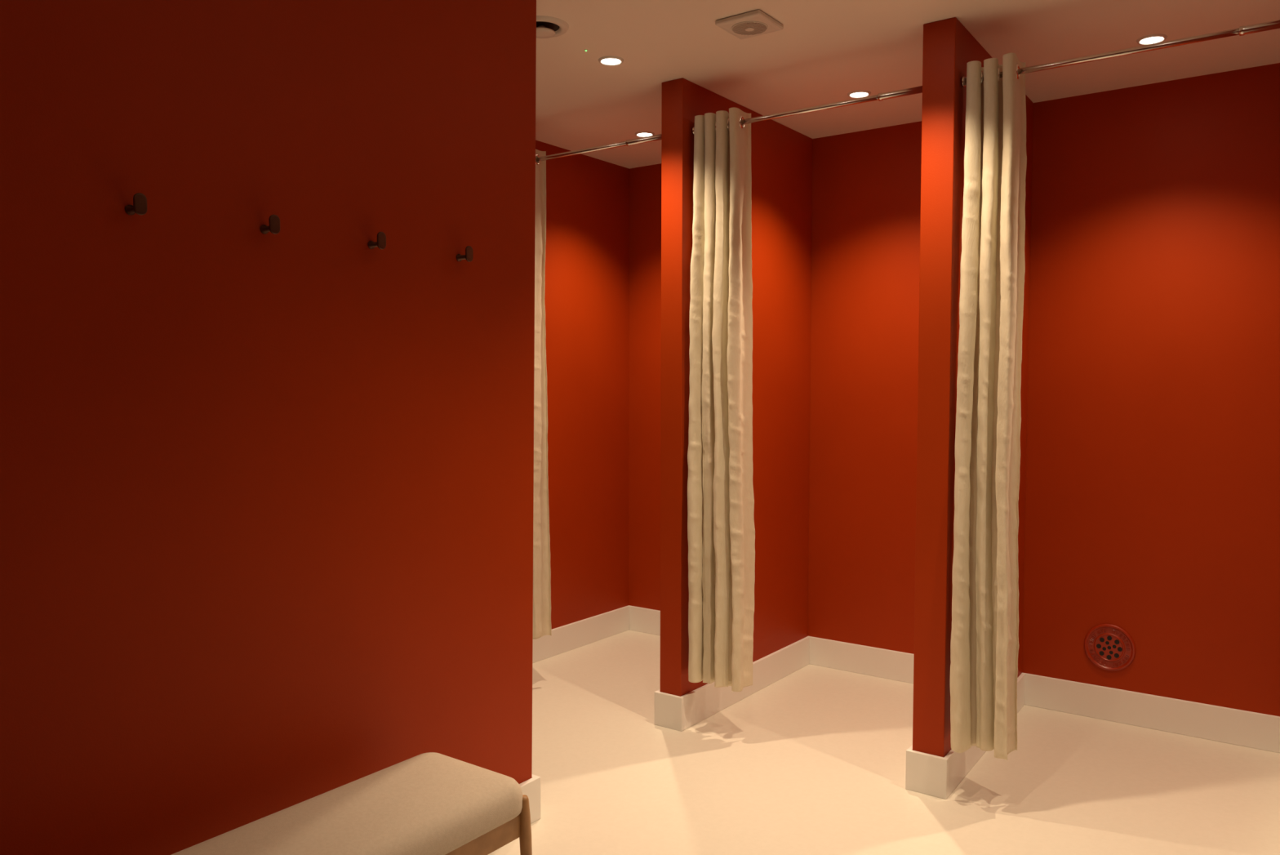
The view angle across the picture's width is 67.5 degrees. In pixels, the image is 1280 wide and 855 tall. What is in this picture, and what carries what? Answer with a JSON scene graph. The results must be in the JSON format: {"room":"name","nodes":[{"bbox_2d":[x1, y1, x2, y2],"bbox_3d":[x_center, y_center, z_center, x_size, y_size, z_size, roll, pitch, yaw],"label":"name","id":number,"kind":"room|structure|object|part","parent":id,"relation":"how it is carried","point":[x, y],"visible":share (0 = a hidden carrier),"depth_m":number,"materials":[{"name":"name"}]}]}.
{"room":"changing room","nodes":[
{"label":"changing room","id":0,"kind":"room"},
{"bbox_2d":[0,0,536,854],"bbox_3d":[-1.428,0.022,1.674,0.075,2.660,3.626,2,3,36],"label":"wall","id":1,"kind":"structure","parent":0,"point":[266,500],"depth_m":2.30,"materials":[{"name":"red paint"}]},
{"bbox_2d":[124,192,146,215],"bbox_3d":[-1.073,-0.473,2.037,0.048,0.046,0.028,2,3,36],"label":"coat hook","id":2,"kind":"object","parent":1,"relation":"attached to","point":[140,200],"visible":1,"depth_m":2.02,"materials":[{"name":"brown metal"}]},
{"bbox_2d":[259,214,279,234],"bbox_3d":[-0.887,-0.484,2.293,0.048,0.046,0.028,2,3,36],"label":"coat hook","id":3,"kind":"object","parent":1,"relation":"attached to","point":[273,227],"visible":1,"depth_m":2.28,"materials":[{"name":"brown metal"}]},
{"bbox_2d":[367,231,386,248],"bbox_3d":[-0.701,-0.495,2.548,0.048,0.046,0.028,2,3,36],"label":"coat hook","id":4,"kind":"object","parent":1,"relation":"attached to","point":[380,243],"visible":1,"depth_m":2.54,"materials":[{"name":"brown metal"}]},
{"bbox_2d":[456,245,473,262],"bbox_3d":[-0.515,-0.507,2.804,0.048,0.046,0.028,2,3,36],"label":"coat hook","id":5,"kind":"object","parent":1,"relation":"attached to","point":[468,255],"visible":1,"depth_m":2.79,"materials":[{"name":"brown metal"}]},
{"bbox_2d":[519,773,540,823],"bbox_3d":[-1.434,1.280,1.726,0.115,0.140,3.612,2,3,36],"label":"baseboard","id":6,"kind":"structure","parent":1,"relation":"attached to","point":[531,787],"depth_m":3.12,"materials":[{"name":"paint"}]},
{"bbox_2d":[535,139,629,628],"bbox_3d":[-1.792,-0.051,3.247,0.100,2.660,5.745,2,3,36],"label":"wall","id":7,"kind":"structure","parent":0,"point":[587,292],"depth_m":5.23,"materials":[{"name":"red paint"}]},
{"bbox_2d":[532,605,629,662],"bbox_3d":[-1.752,1.210,3.263,0.017,0.140,5.728,2,3,36],"label":"baseboard","id":8,"kind":"structure","parent":7,"relation":"attached to","point":[568,637],"depth_m":5.22,"materials":[{"name":"paint"}]},
{"bbox_2d":[535,133,661,161],"bbox_3d":[-0.286,-1.232,4.293,1.043,0.036,0.036,2,3,36],"label":"curtain rod","id":9,"kind":"object","parent":7,"relation":"attached to","point":[656,137],"visible":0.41,"depth_m":4.19,"materials":[{"name":"metal"}]},
{"bbox_2d":[532,149,551,639],"bbox_3d":[-0.574,-0.151,4.527,0.323,2.276,0.150,2,3,33],"label":"curtain","id":10,"kind":"object","parent":9,"relation":"hanging from","point":[542,626],"visible":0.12,"depth_m":4.47,"materials":[{"name":"beige fabric"}]},
{"bbox_2d":[660,77,813,696],"bbox_3d":[0.475,-0.100,4.418,0.105,2.660,1.183,2,3,36],"label":"wall","id":11,"kind":"structure","parent":0,"point":[781,156],"depth_m":4.46,"materials":[{"name":"red paint"}]},
{"bbox_2d":[653,636,809,731],"bbox_3d":[0.463,1.160,4.461,0.139,0.140,1.183,2,3,36],"label":"baseboard","id":12,"kind":"structure","parent":11,"relation":"attached to","point":[671,711],"depth_m":4.18,"materials":[{"name":"paint"}]},
{"bbox_2d":[691,85,922,134],"bbox_3d":[0.618,-1.201,3.636,0.982,0.036,0.036,2,3,36],"label":"curtain rod","id":13,"kind":"object","parent":11,"relation":"attached to","point":[880,96],"visible":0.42,"depth_m":3.54,"materials":[{"name":"metal"}]},
{"bbox_2d":[687,106,755,691],"bbox_3d":[0.328,-0.105,3.871,0.268,2.304,0.159,2,3,36],"label":"curtain","id":14,"kind":"object","parent":13,"relation":"hanging from","point":[721,529],"visible":1,"depth_m":3.85,"materials":[{"name":"beige fabric"}]},
{"bbox_2d":[488,629,1279,854],"bbox_3d":[0.271,1.380,1.809,5.208,0.060,5.945,2,3,36],"label":"floor","id":15,"kind":"structure","parent":0,"point":[812,761],"depth_m":3.48,"materials":[{"name":"plastic"}]},
{"bbox_2d":[171,751,532,854],"bbox_3d":[-0.802,1.113,1.995,0.383,0.454,1.308,2,3,36],"label":"bench","id":16,"kind":"object","parent":15,"relation":"on","point":[430,802],"visible":1,"depth_m":2.21,"materials":[{"name":"beige fabric"}]},
{"bbox_3d":[-0.802,1.010,1.990,0.346,0.058,1.262,2,3,36],"label":"frame","id":17,"kind":"part","parent":16,"relation":"part of","materials":[{"name":"brown wood"}]},
{"bbox_3d":[-0.286,1.121,2.407,0.031,0.400,0.036,2,3,36],"label":"leg","id":18,"kind":"part","parent":16,"relation":"part of","materials":[{"name":"brown wood"}]},
{"bbox_2d":[535,0,1279,168],"bbox_3d":[0.276,-1.337,1.686,5.208,0.060,5.945,2,3,36],"label":"ceiling","id":19,"kind":"structure","parent":0,"point":[824,51],"depth_m":3.57,"materials":[{"name":"paint"}]},
{"bbox_2d":[536,15,568,38],"bbox_3d":[-0.338,-1.368,3.297,0.188,0.028,0.188,2,3,36],"label":"valve","id":20,"kind":"object","parent":19,"relation":"attached to","point":[547,27],"visible":0.69,"depth_m":3.27,"materials":[{"name":"white plastic"}]},
{"bbox_2d":[598,55,623,66],"bbox_3d":[-0.110,-1.393,3.644,0.098,0.007,0.098,2,3,36],"label":"recessed light","id":21,"kind":"object","parent":19,"relation":"in","point":[611,60],"visible":1,"depth_m":3.64,"materials":[{"name":"white glass"}]},
{"bbox_2d":[635,131,654,137],"bbox_3d":[0.023,-1.442,4.714,0.098,0.007,0.098,2,3,36],"label":"recessed light","id":22,"kind":"object","parent":19,"relation":"in","point":[640,134],"visible":0.89,"depth_m":4.71,"materials":[{"name":"white glass"}]},
{"bbox_2d":[715,9,783,39],"bbox_3d":[0.373,-1.366,3.263,0.172,0.025,0.176,2,3,36],"label":"ceiling vent","id":23,"kind":"object","parent":19,"relation":"in","point":[753,23],"visible":1,"depth_m":3.23,"materials":[{"name":"white plastic"}]},
{"bbox_2d":[731,21,768,35],"bbox_3d":[0.373,-1.358,3.263,0.126,0.009,0.126,2,3,36],"label":"grille","id":24,"kind":"object","parent":23,"relation":"attached to","point":[738,28],"depth_m":3.25,"materials":[{"name":"white plastic"}]},
{"bbox_2d":[847,89,871,97],"bbox_3d":[0.928,-1.410,4.057,0.098,0.007,0.098,2,3,36],"label":"recessed light","id":25,"kind":"object","parent":19,"relation":"in","point":[860,93],"visible":0.94,"depth_m":4.05,"materials":[{"name":"white glass"}]},
{"bbox_2d":[1136,33,1167,44],"bbox_3d":[1.821,-1.379,3.409,0.098,0.007,0.098,2,3,36],"label":"recessed light","id":26,"kind":"object","parent":19,"relation":"in","point":[1157,37],"visible":0.99,"depth_m":3.40,"materials":[{"name":"white glass"}]},
{"bbox_2d":[628,62,1279,715],"bbox_3d":[1.992,-0.083,4.109,5.208,2.660,0.100,2,3,36],"label":"wall","id":27,"kind":"structure","parent":0,"point":[1153,491],"depth_m":4.07,"materials":[{"name":"red paint"}]},
{"bbox_2d":[627,604,660,635],"bbox_3d":[0.351,1.122,5.283,1.043,0.140,0.017,2,3,36],"label":"baseboard","id":28,"kind":"structure","parent":27,"relation":"attached to","point":[643,620],"depth_m":5.51,"materials":[{"name":"paint"}]},
{"bbox_2d":[806,635,914,683],"bbox_3d":[1.251,1.153,4.631,0.970,0.140,0.017,2,3,36],"label":"baseboard","id":29,"kind":"structure","parent":27,"relation":"attached to","point":[897,665],"depth_m":4.73,"materials":[{"name":"paint"}]},
{"bbox_2d":[1084,623,1135,671],"bbox_3d":[2.000,0.937,4.081,0.200,0.200,0.010,2,3,36],"label":"grate","id":30,"kind":"object","parent":27,"relation":"attached to","point":[1109,646],"visible":1,"depth_m":4.08,"materials":[{"name":"red paint"}]},
{"bbox_2d":[1021,672,1279,752],"bbox_3d":[2.129,1.184,3.993,1.034,0.140,0.017,2,3,36],"label":"baseboard","id":31,"kind":"structure","parent":27,"relation":"attached to","point":[1251,729],"depth_m":3.97,"materials":[{"name":"paint"}]},
{"bbox_2d":[912,17,1033,756],"bbox_3d":[1.353,-0.069,3.781,0.112,2.660,1.184,2,3,35],"label":"wall","id":32,"kind":"structure","parent":0,"point":[948,46],"depth_m":3.30,"materials":[{"name":"red paint"}]},
{"bbox_2d":[905,673,1025,799],"bbox_3d":[1.340,1.190,3.825,0.158,0.140,1.183,2,3,36],"label":"baseboard","id":33,"kind":"structure","parent":32,"relation":"attached to","point":[926,773],"depth_m":3.36,"materials":[{"name":"paint"}]},
{"bbox_3d":[2.251,-0.038,3.129,0.110,2.660,1.183,2,3,36],"label":"wall","id":34,"kind":"structure","parent":0,"visible":0},
{"bbox_2d":[960,19,1279,87],"bbox_3d":[1.508,-1.170,2.990,0.994,0.036,0.036,2,3,36],"label":"curtain rod","id":35,"kind":"object","parent":34,"relation":"attached to","point":[1242,30],"visible":0.91,"depth_m":2.93,"materials":[{"name":"metal"}]},
{"bbox_2d":[950,53,1026,759],"bbox_3d":[1.178,-0.063,3.235,0.199,2.328,0.199,2,3,36],"label":"curtain","id":36,"kind":"object","parent":35,"relation":"hanging from","point":[984,642],"visible":1,"depth_m":3.23,"materials":[{"name":"beige fabric"}]}
]}

